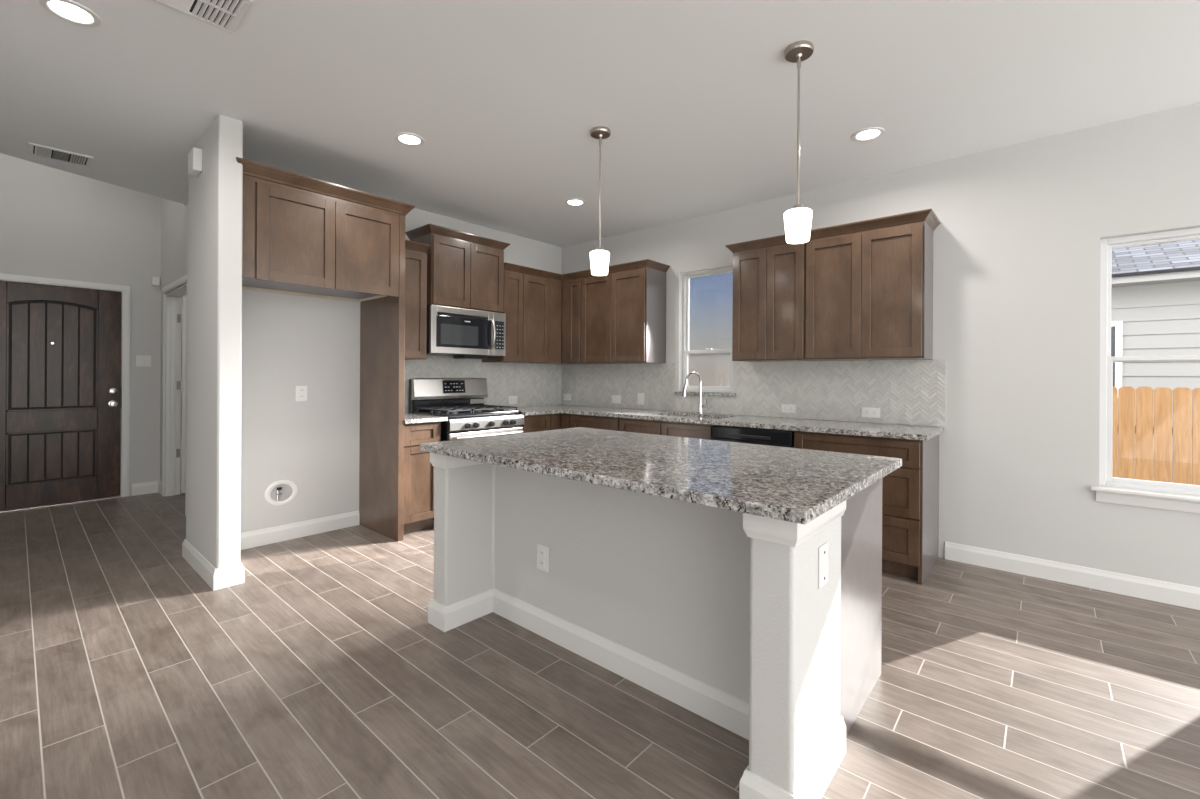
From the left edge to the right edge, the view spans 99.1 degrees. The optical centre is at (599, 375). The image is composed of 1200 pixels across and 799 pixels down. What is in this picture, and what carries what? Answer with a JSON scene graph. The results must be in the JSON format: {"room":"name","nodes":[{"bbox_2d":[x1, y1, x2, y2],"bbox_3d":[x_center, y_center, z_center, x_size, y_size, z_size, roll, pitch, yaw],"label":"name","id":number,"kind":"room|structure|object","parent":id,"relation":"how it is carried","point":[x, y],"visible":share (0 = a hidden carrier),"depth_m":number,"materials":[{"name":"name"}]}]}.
{"room":"kitchen","nodes":[
{"label":"kitchen","id":0,"kind":"room"},
{"bbox_2d":[0,153,186,495],"bbox_3d":[-4.950,-0.649,5.147,0.140,3.750,3.300,0,0,41],"label":"wall","id":1,"kind":"structure","parent":0,"point":[55,223],"depth_m":5.07,"materials":[{"name":"grey paint"}]},
{"bbox_2d":[0,273,130,512],"bbox_3d":[-5.162,0.156,4.849,0.200,2.137,1.044,0,0,41],"label":"door","id":2,"kind":"structure","parent":1,"relation":"in","point":[65,344],"depth_m":4.87,"materials":[{"name":"brown wood"}]},
{"bbox_2d":[136,355,150,366],"bbox_3d":[-4.723,-0.151,5.297,0.009,0.118,0.118,0,0,41],"label":"wall switch","id":3,"kind":"object","parent":1,"relation":"attached to","point":[141,360],"visible":1,"depth_m":5.30,"materials":[{"name":"white plastic"}]},
{"bbox_2d":[132,481,160,495],"bbox_3d":[-4.639,1.169,5.250,0.208,0.118,0.220,0,0,41],"label":"baseboard","id":4,"kind":"structure","parent":1,"relation":"attached to","point":[148,487],"depth_m":5.31,"materials":[{"name":"white paint"}]},
{"bbox_2d":[152,277,159,285],"bbox_3d":[-4.648,-0.987,5.356,0.036,0.090,0.060,0,0,41],"label":"wall sensor","id":5,"kind":"object","parent":1,"relation":"attached to","point":[155,280],"visible":1,"depth_m":5.35,"materials":[{"name":"white plastic"}]},
{"bbox_2d":[160,198,187,480],"bbox_3d":[-3.617,-0.641,4.592,2.598,3.750,0.120,0,0,41],"label":"wall","id":6,"kind":"structure","parent":0,"point":[174,215],"depth_m":5.05,"materials":[{"name":"grey paint"}]},
{"bbox_2d":[161,274,187,515],"bbox_3d":[-3.760,0.168,5.196,1.180,2.130,0.893,0,0,41],"label":"door","id":7,"kind":"structure","parent":6,"relation":"in","point":[174,390],"depth_m":5.24,"materials":[{"name":"white paint"}]},
{"bbox_2d":[186,114,561,568],"bbox_3d":[-1.385,-0.140,4.560,0.810,2.774,3.487,0,0,41],"label":"wall","id":8,"kind":"structure","parent":0,"point":[249,351],"depth_m":3.71,"materials":[{"name":"grey paint"}]},
{"bbox_2d":[187,147,202,176],"bbox_3d":[-2.579,-1.360,3.261,0.150,0.140,0.052,0,0,41],"label":"door chime","id":9,"kind":"object","parent":8,"relation":"attached to","point":[195,156],"visible":1,"depth_m":3.22,"materials":[{"name":"white plastic"}]},
{"bbox_2d":[182,510,359,590],"bbox_3d":[-2.176,1.184,3.663,0.842,0.118,1.137,0,0,41],"label":"baseboard","id":10,"kind":"structure","parent":8,"relation":"attached to","point":[219,578],"depth_m":3.71,"materials":[{"name":"white paint"}]},
{"bbox_2d":[264,480,297,505],"bbox_3d":[-2.377,0.878,3.833,0.040,0.193,0.224,0,0,41],"label":"outlet box","id":11,"kind":"object","parent":8,"relation":"attached to","point":[280,492],"visible":1,"depth_m":3.84,"materials":[{"name":"white plastic"}]},
{"bbox_2d":[296,386,306,400],"bbox_3d":[-2.298,0.136,3.943,0.009,0.118,0.082,0,0,41],"label":"wall outlet","id":12,"kind":"object","parent":8,"relation":"attached to","point":[301,391],"visible":1,"depth_m":3.94,"materials":[{"name":"white plastic"}]},
{"bbox_2d":[236,157,414,301],"bbox_3d":[-2.047,-0.946,3.694,0.704,0.702,1.142,0,0,41],"label":"upper cabinet","id":13,"kind":"object","parent":8,"relation":"attached to","point":[302,235],"visible":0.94,"depth_m":3.44,"materials":[{"name":"brown wood"}]},
{"bbox_2d":[405,240,429,359],"bbox_3d":[-1.710,-0.626,4.331,0.375,0.973,0.368,0,0,41],"label":"upper cabinet","id":14,"kind":"object","parent":8,"relation":"attached to","point":[415,252],"visible":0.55,"depth_m":4.29,"materials":[{"name":"brown wood"}]},
{"bbox_2d":[405,224,509,312],"bbox_3d":[-1.307,-0.946,4.767,0.407,0.668,0.862,0,0,41],"label":"upper cabinet","id":15,"kind":"object","parent":8,"relation":"attached to","point":[465,270],"visible":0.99,"depth_m":4.59,"materials":[{"name":"brown wood"}]},
{"bbox_2d":[427,305,505,358],"bbox_3d":[-1.287,-0.381,4.733,0.464,0.443,0.790,0,0,41],"label":"microwave","id":16,"kind":"object","parent":15,"relation":"attached to","point":[460,333],"visible":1,"depth_m":4.59,"materials":[{"name":"silver metal"}]},
{"bbox_2d":[404,356,561,412],"bbox_3d":[-1.215,0.079,5.181,0.010,0.510,2.306,0,0,41],"label":"backsplash","id":17,"kind":"structure","parent":8,"relation":"attached to","point":[532,384],"depth_m":5.39,"materials":[{"name":"white tile"}]},
{"bbox_2d":[509,396,516,403],"bbox_3d":[-0.932,0.260,5.493,0.009,0.088,0.118,0,0,41],"label":"wall outlet","id":18,"kind":"object","parent":17,"relation":"attached to","point":[512,399],"visible":1,"depth_m":5.49,"materials":[{"name":"white plastic"}]},
{"bbox_2d":[482,262,561,363],"bbox_3d":[-0.792,-0.615,5.383,0.375,0.963,0.808,0,0,41],"label":"upper cabinet","id":19,"kind":"object","parent":8,"relation":"attached to","point":[532,296],"visible":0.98,"depth_m":5.25,"materials":[{"name":"brown wood"}]},
{"bbox_2d":[0,489,1199,798],"bbox_3d":[-1.075,1.310,1.817,10.140,0.120,7.200,0,0,41],"label":"floor","id":20,"kind":"structure","parent":0,"point":[324,673],"depth_m":2.04,"materials":[{"name":"tile"}]},
{"bbox_2d":[359,214,404,540],"bbox_3d":[-1.745,0.015,4.080,0.659,2.460,0.046,0,0,41],"label":"panel","id":21,"kind":"object","parent":20,"relation":"on","point":[382,320],"visible":0.76,"depth_m":4.00,"materials":[{"name":"brown wood"}]},
{"bbox_2d":[404,421,440,534],"bbox_3d":[-1.632,0.806,4.237,0.628,0.880,0.340,0,0,41],"label":"base cabinet","id":22,"kind":"object","parent":20,"relation":"on","point":[418,468],"visible":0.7,"depth_m":4.02,"materials":[{"name":"brown wood"}]},
{"bbox_2d":[404,413,447,423],"bbox_3d":[-1.602,0.348,4.229,0.661,0.032,0.364,0,0,41],"label":"countertop","id":23,"kind":"structure","parent":22,"relation":"on","point":[409,418],"depth_m":4.08,"materials":[{"name":"grey stone"}]},
{"bbox_2d":[409,378,523,520],"bbox_3d":[-1.187,0.623,4.639,0.721,1.192,0.786,0,0,41],"label":"gas range","id":24,"kind":"object","parent":20,"relation":"on","point":[461,400],"visible":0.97,"depth_m":4.58,"materials":[{"name":"silver metal"}]},
{"bbox_2d":[412,408,521,417],"bbox_3d":[-1.201,0.331,4.653,0.580,0.024,0.782,0,0,41],"label":"cooktop","id":25,"kind":"object","parent":24,"relation":"in","point":[495,412],"depth_m":4.47,"materials":[{"name":"black metal"}]},
{"bbox_2d":[521,413,560,432],"bbox_3d":[-0.798,0.811,5.168,0.658,0.880,0.508,0,0,41],"label":"base cabinet","id":26,"kind":"object","parent":20,"relation":"on","point":[544,422],"visible":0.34,"depth_m":4.95,"materials":[{"name":"brown wood"}]},
{"bbox_2d":[561,413,619,430],"bbox_3d":[-0.147,0.815,5.350,1.402,0.880,0.658,0,0,41],"label":"base cabinet","id":27,"kind":"object","parent":20,"relation":"on","point":[567,420],"visible":0.19,"depth_m":4.89,"materials":[{"name":"brown wood"}]},
{"bbox_2d":[509,404,943,440],"bbox_3d":[0.591,0.362,4.378,3.789,0.032,1.138,0,0,41],"label":"countertop","id":28,"kind":"structure","parent":27,"relation":"on","point":[914,432],"depth_m":3.98,"materials":[{"name":"grey stone"}]},
{"bbox_2d":[682,372,706,413],"bbox_3d":[0.845,0.154,4.660,0.264,0.384,0.098,0,0,-23],"label":"kitchen faucet","id":29,"kind":"object","parent":28,"relation":"on","point":[701,406],"visible":1,"depth_m":4.69,"materials":[{"name":"silver metal"}]},
{"bbox_2d":[428,452,881,798],"bbox_3d":[0.175,0.817,2.380,1.859,0.880,1.051,0,0,41],"label":"kitchen island","id":30,"kind":"object","parent":20,"relation":"on","point":[723,615],"visible":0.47,"depth_m":1.96,"materials":[{"name":"grey paint"}]},
{"bbox_2d":[537,544,548,571],"bbox_3d":[-0.279,0.882,2.478,0.080,0.120,0.009,0,0,41],"label":"wall outlet","id":31,"kind":"object","parent":30,"relation":"attached to","point":[542,551],"visible":1,"depth_m":2.47,"materials":[{"name":"white plastic"}]},
{"bbox_2d":[420,427,901,524],"bbox_3d":[0.193,0.360,2.350,1.879,0.034,1.153,0,0,41],"label":"island countertop","id":32,"kind":"structure","parent":30,"relation":"on","point":[796,485],"depth_m":1.96,"materials":[{"name":"grey stone"}]},
{"bbox_2d":[818,542,827,588],"bbox_3d":[0.685,0.580,1.568,0.007,0.124,0.080,0,0,41],"label":"blank plate","id":33,"kind":"object","parent":30,"relation":"attached to","point":[823,550],"visible":1,"depth_m":1.56,"materials":[{"name":"white plastic"}]},
{"bbox_2d":[619,418,713,439],"bbox_3d":[0.736,0.821,4.578,0.940,0.880,0.658,0,0,41],"label":"base cabinet","id":34,"kind":"object","parent":20,"relation":"on","point":[668,428],"visible":0.23,"depth_m":4.30,"materials":[{"name":"brown wood"}]},
{"bbox_2d":[712,425,793,447],"bbox_3d":[1.315,0.826,4.040,0.626,0.876,0.650,0,0,41],"label":"dishwasher","id":35,"kind":"object","parent":20,"relation":"on","point":[761,436],"visible":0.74,"depth_m":3.78,"materials":[{"name":"black plastic"}]},
{"bbox_2d":[794,431,938,584],"bbox_3d":[1.865,0.827,3.591,0.779,0.880,0.658,0,0,41],"label":"base cabinet","id":36,"kind":"object","parent":20,"relation":"on","point":[910,493],"visible":0.53,"depth_m":3.20,"materials":[{"name":"brown wood"}]},
{"bbox_2d":[0,0,1199,246],"bbox_3d":[-0.570,-1.671,1.485,8.970,0.300,7.340,0,0,41],"label":"ceiling","id":37,"kind":"structure","parent":0,"point":[697,99],"depth_m":2.71,"materials":[{"name":"white paint"}]},
{"bbox_2d":[28,142,92,167],"bbox_3d":[-3.767,-1.535,3.576,0.265,0.012,0.305,0,0,41],"label":"ceiling vent","id":38,"kind":"object","parent":37,"relation":"in","point":[34,149],"visible":1,"depth_m":3.56,"materials":[{"name":"white plastic"}]},
{"bbox_2d":[39,0,100,26],"bbox_3d":[-2.221,-1.527,2.150,0.184,0.008,0.184,0,0,41],"label":"recessed light","id":39,"kind":"object","parent":37,"relation":"in","point":[71,11],"visible":1,"depth_m":2.15,"materials":[{"name":"white plastic"}]},
{"bbox_2d":[152,0,252,33],"bbox_3d":[-1.623,-1.522,2.063,0.305,0.012,0.307,0,0,41],"label":"ceiling vent","id":40,"kind":"object","parent":37,"relation":"in","point":[225,15],"visible":1,"depth_m":2.13,"materials":[{"name":"white plastic"}]},
{"bbox_2d":[394,132,424,145],"bbox_3d":[-1.227,-1.521,3.299,0.184,0.008,0.184,0,0,41],"label":"recessed light","id":41,"kind":"object","parent":37,"relation":"in","point":[410,139],"visible":1,"depth_m":3.29,"materials":[{"name":"white plastic"}]},
{"bbox_2d":[565,198,585,205],"bbox_3d":[-0.216,-1.515,4.478,0.184,0.008,0.184,0,0,41],"label":"recessed light","id":42,"kind":"object","parent":37,"relation":"in","point":[572,202],"visible":1,"depth_m":4.47,"materials":[{"name":"white plastic"}]},
{"bbox_2d":[590,126,610,275],"bbox_3d":[0.000,-1.073,3.174,0.128,0.890,0.128,0,0,41],"label":"pendant light","id":43,"kind":"object","parent":37,"relation":"hanging from","point":[599,258],"visible":1,"depth_m":3.14,"materials":[{"name":"white glass"}]},
{"bbox_2d":[784,40,813,243],"bbox_3d":[0.919,-1.067,2.371,0.128,0.890,0.128,0,0,41],"label":"pendant light","id":44,"kind":"object","parent":37,"relation":"hanging from","point":[797,220],"visible":1,"depth_m":2.34,"materials":[{"name":"white glass"}]},
{"bbox_2d":[852,127,884,141],"bbox_3d":[1.672,-1.504,3.193,0.184,0.008,0.184,0,0,41],"label":"recessed light","id":45,"kind":"object","parent":37,"relation":"in","point":[871,133],"visible":1,"depth_m":3.19,"materials":[{"name":"white plastic"}]},
{"bbox_2d":[561,102,1199,587],"bbox_3d":[2.335,-0.117,3.719,7.520,2.774,0.140,0,0,41],"label":"wall","id":46,"kind":"structure","parent":0,"point":[1019,234],"depth_m":3.29,"materials":[{"name":"grey paint"}]},
{"bbox_2d":[559,271,585,364],"bbox_3d":[-0.336,-0.613,5.712,0.628,0.963,0.375,0,0,41],"label":"upper cabinet","id":47,"kind":"object","parent":46,"relation":"attached to","point":[571,282],"visible":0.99,"depth_m":5.48,"materials":[{"name":"brown wood"}]},
{"bbox_2d":[579,259,669,363],"bbox_3d":[0.234,-0.609,5.213,0.884,0.963,0.375,0,0,41],"label":"upper cabinet","id":48,"kind":"object","parent":46,"relation":"attached to","point":[623,310],"visible":1,"depth_m":5.04,"materials":[{"name":"brown wood"}]},
{"bbox_2d":[674,264,735,396],"bbox_3d":[1.017,-0.411,4.840,0.643,1.193,0.157,0,0,41],"label":"window","id":49,"kind":"structure","parent":46,"relation":"in","point":[684,287],"depth_m":5.00,"materials":[{"name":"white plastic"}]},
{"bbox_2d":[562,359,945,426],"bbox_3d":[0.976,0.113,4.804,3.787,0.470,0.010,0,0,41],"label":"backsplash","id":50,"kind":"structure","parent":46,"relation":"attached to","point":[906,392],"depth_m":4.23,"materials":[{"name":"white tile"}]},
{"bbox_2d":[564,394,570,399],"bbox_3d":[-0.384,0.249,5.980,0.118,0.072,0.009,0,0,41],"label":"wall outlet","id":51,"kind":"object","parent":50,"relation":"attached to","point":[566,396],"visible":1,"depth_m":5.97,"materials":[{"name":"white plastic"}]},
{"bbox_2d":[612,395,620,403],"bbox_3d":[0.173,0.254,5.493,0.125,0.088,0.009,0,0,41],"label":"wall switch","id":52,"kind":"object","parent":50,"relation":"attached to","point":[615,398],"visible":1,"depth_m":5.48,"materials":[{"name":"white plastic"}]},
{"bbox_2d":[637,393,643,404],"bbox_3d":[0.419,0.239,5.279,0.082,0.118,0.009,0,0,41],"label":"wall switch","id":53,"kind":"object","parent":50,"relation":"attached to","point":[640,396],"visible":1,"depth_m":5.27,"materials":[{"name":"white plastic"}]},
{"bbox_2d":[781,404,795,412],"bbox_3d":[1.571,0.275,4.271,0.118,0.070,0.009,0,0,41],"label":"wall outlet","id":54,"kind":"object","parent":50,"relation":"attached to","point":[785,408],"visible":1,"depth_m":4.27,"materials":[{"name":"white plastic"}]},
{"bbox_2d":[862,407,879,417],"bbox_3d":[2.042,0.278,3.860,0.128,0.076,0.009,0,0,41],"label":"wall outlet","id":55,"kind":"object","parent":50,"relation":"attached to","point":[870,412],"visible":1,"depth_m":3.86,"materials":[{"name":"white plastic"}]},
{"bbox_2d":[725,235,812,361],"bbox_3d":[1.405,-0.602,4.190,0.642,0.963,0.375,0,0,41],"label":"upper cabinet","id":56,"kind":"object","parent":46,"relation":"attached to","point":[769,274],"visible":0.95,"depth_m":4.04,"materials":[{"name":"brown wood"}]},
{"bbox_2d":[805,208,940,360],"bbox_3d":[1.954,-0.599,3.711,0.812,0.963,0.375,0,0,41],"label":"upper cabinet","id":57,"kind":"object","parent":46,"relation":"attached to","point":[869,283],"visible":0.99,"depth_m":3.57,"materials":[{"name":"brown wood"}]},
{"bbox_2d":[945,541,1199,609],"bbox_3d":[3.751,1.220,2.370,3.600,0.118,0.016,0,0,41],"label":"baseboard","id":58,"kind":"structure","parent":46,"relation":"attached to","point":[1176,594],"depth_m":3.10,"materials":[{"name":"white paint"}]},
{"bbox_2d":[1091,227,1199,512],"bbox_3d":[3.355,-0.036,2.789,0.986,1.575,0.167,0,0,41],"label":"window","id":59,"kind":"structure","parent":46,"relation":"in","point":[1135,492],"depth_m":3.02,"materials":[{"name":"white plastic"}]},
{"label":"outside","id":60,"kind":"structure","parent":0,"visible":0},
{"bbox_3d":[19.320,2.074,28.705,80.000,0.100,59.859,0,0,41],"label":"ground","id":61,"kind":"structure","parent":60,"visible":0},
{"bbox_2d":[1112,386,1117,476],"bbox_3d":[6.055,1.027,6.091,0.137,1.805,0.018,0,0,41],"label":"picket","id":62,"kind":"object","parent":61,"relation":"on","point":[1115,391],"visible":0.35,"depth_m":6.05,"materials":[{"name":"brown wood"}]},
{"bbox_2d":[1118,387,1134,478],"bbox_3d":[6.164,1.030,5.996,0.137,1.805,0.018,0,0,41],"label":"picket","id":63,"kind":"object","parent":61,"relation":"on","point":[1126,395],"visible":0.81,"depth_m":5.99,"materials":[{"name":"brown wood"}]},
{"bbox_2d":[1135,387,1152,480],"bbox_3d":[6.273,1.029,5.901,0.137,1.805,0.018,0,0,41],"label":"picket","id":64,"kind":"object","parent":61,"relation":"on","point":[1144,395],"visible":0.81,"depth_m":5.89,"materials":[{"name":"brown wood"}]},
{"bbox_2d":[1111,239,1199,484],"bbox_3d":[14.291,-0.851,6.781,14.750,5.689,8.520,0,0,41],"label":"neighbor house","id":65,"kind":"structure","parent":61,"relation":"on","point":[1155,288],"depth_m":7.33,"materials":[{"name":"grey paint"}]},
{"bbox_2d":[1154,387,1171,482],"bbox_3d":[6.382,1.036,5.806,0.137,1.805,0.018,0,0,41],"label":"picket","id":66,"kind":"object","parent":61,"relation":"on","point":[1162,396],"visible":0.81,"depth_m":5.80,"materials":[{"name":"brown wood"}]},
{"bbox_2d":[1117,425,1191,436],"bbox_3d":[6.314,0.630,5.907,4.000,0.090,0.038,0,0,41],"label":"fence rail","id":67,"kind":"object","parent":66,"relation":"attached to","point":[1117,425],"visible":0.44,"depth_m":5.86,"materials":[{"name":"brown wood"}]},
{"bbox_2d":[1172,387,1191,484],"bbox_3d":[6.491,1.033,5.711,0.137,1.805,0.018,0,0,41],"label":"picket","id":68,"kind":"object","parent":61,"relation":"on","point":[1182,396],"visible":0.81,"depth_m":5.70,"materials":[{"name":"brown wood"}]},
{"bbox_2d":[1192,388,1199,484],"bbox_3d":[6.599,1.036,5.615,0.137,1.805,0.018,0,0,41],"label":"picket","id":69,"kind":"object","parent":61,"relation":"on","point":[1196,392],"visible":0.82,"depth_m":5.64,"materials":[{"name":"brown wood"}]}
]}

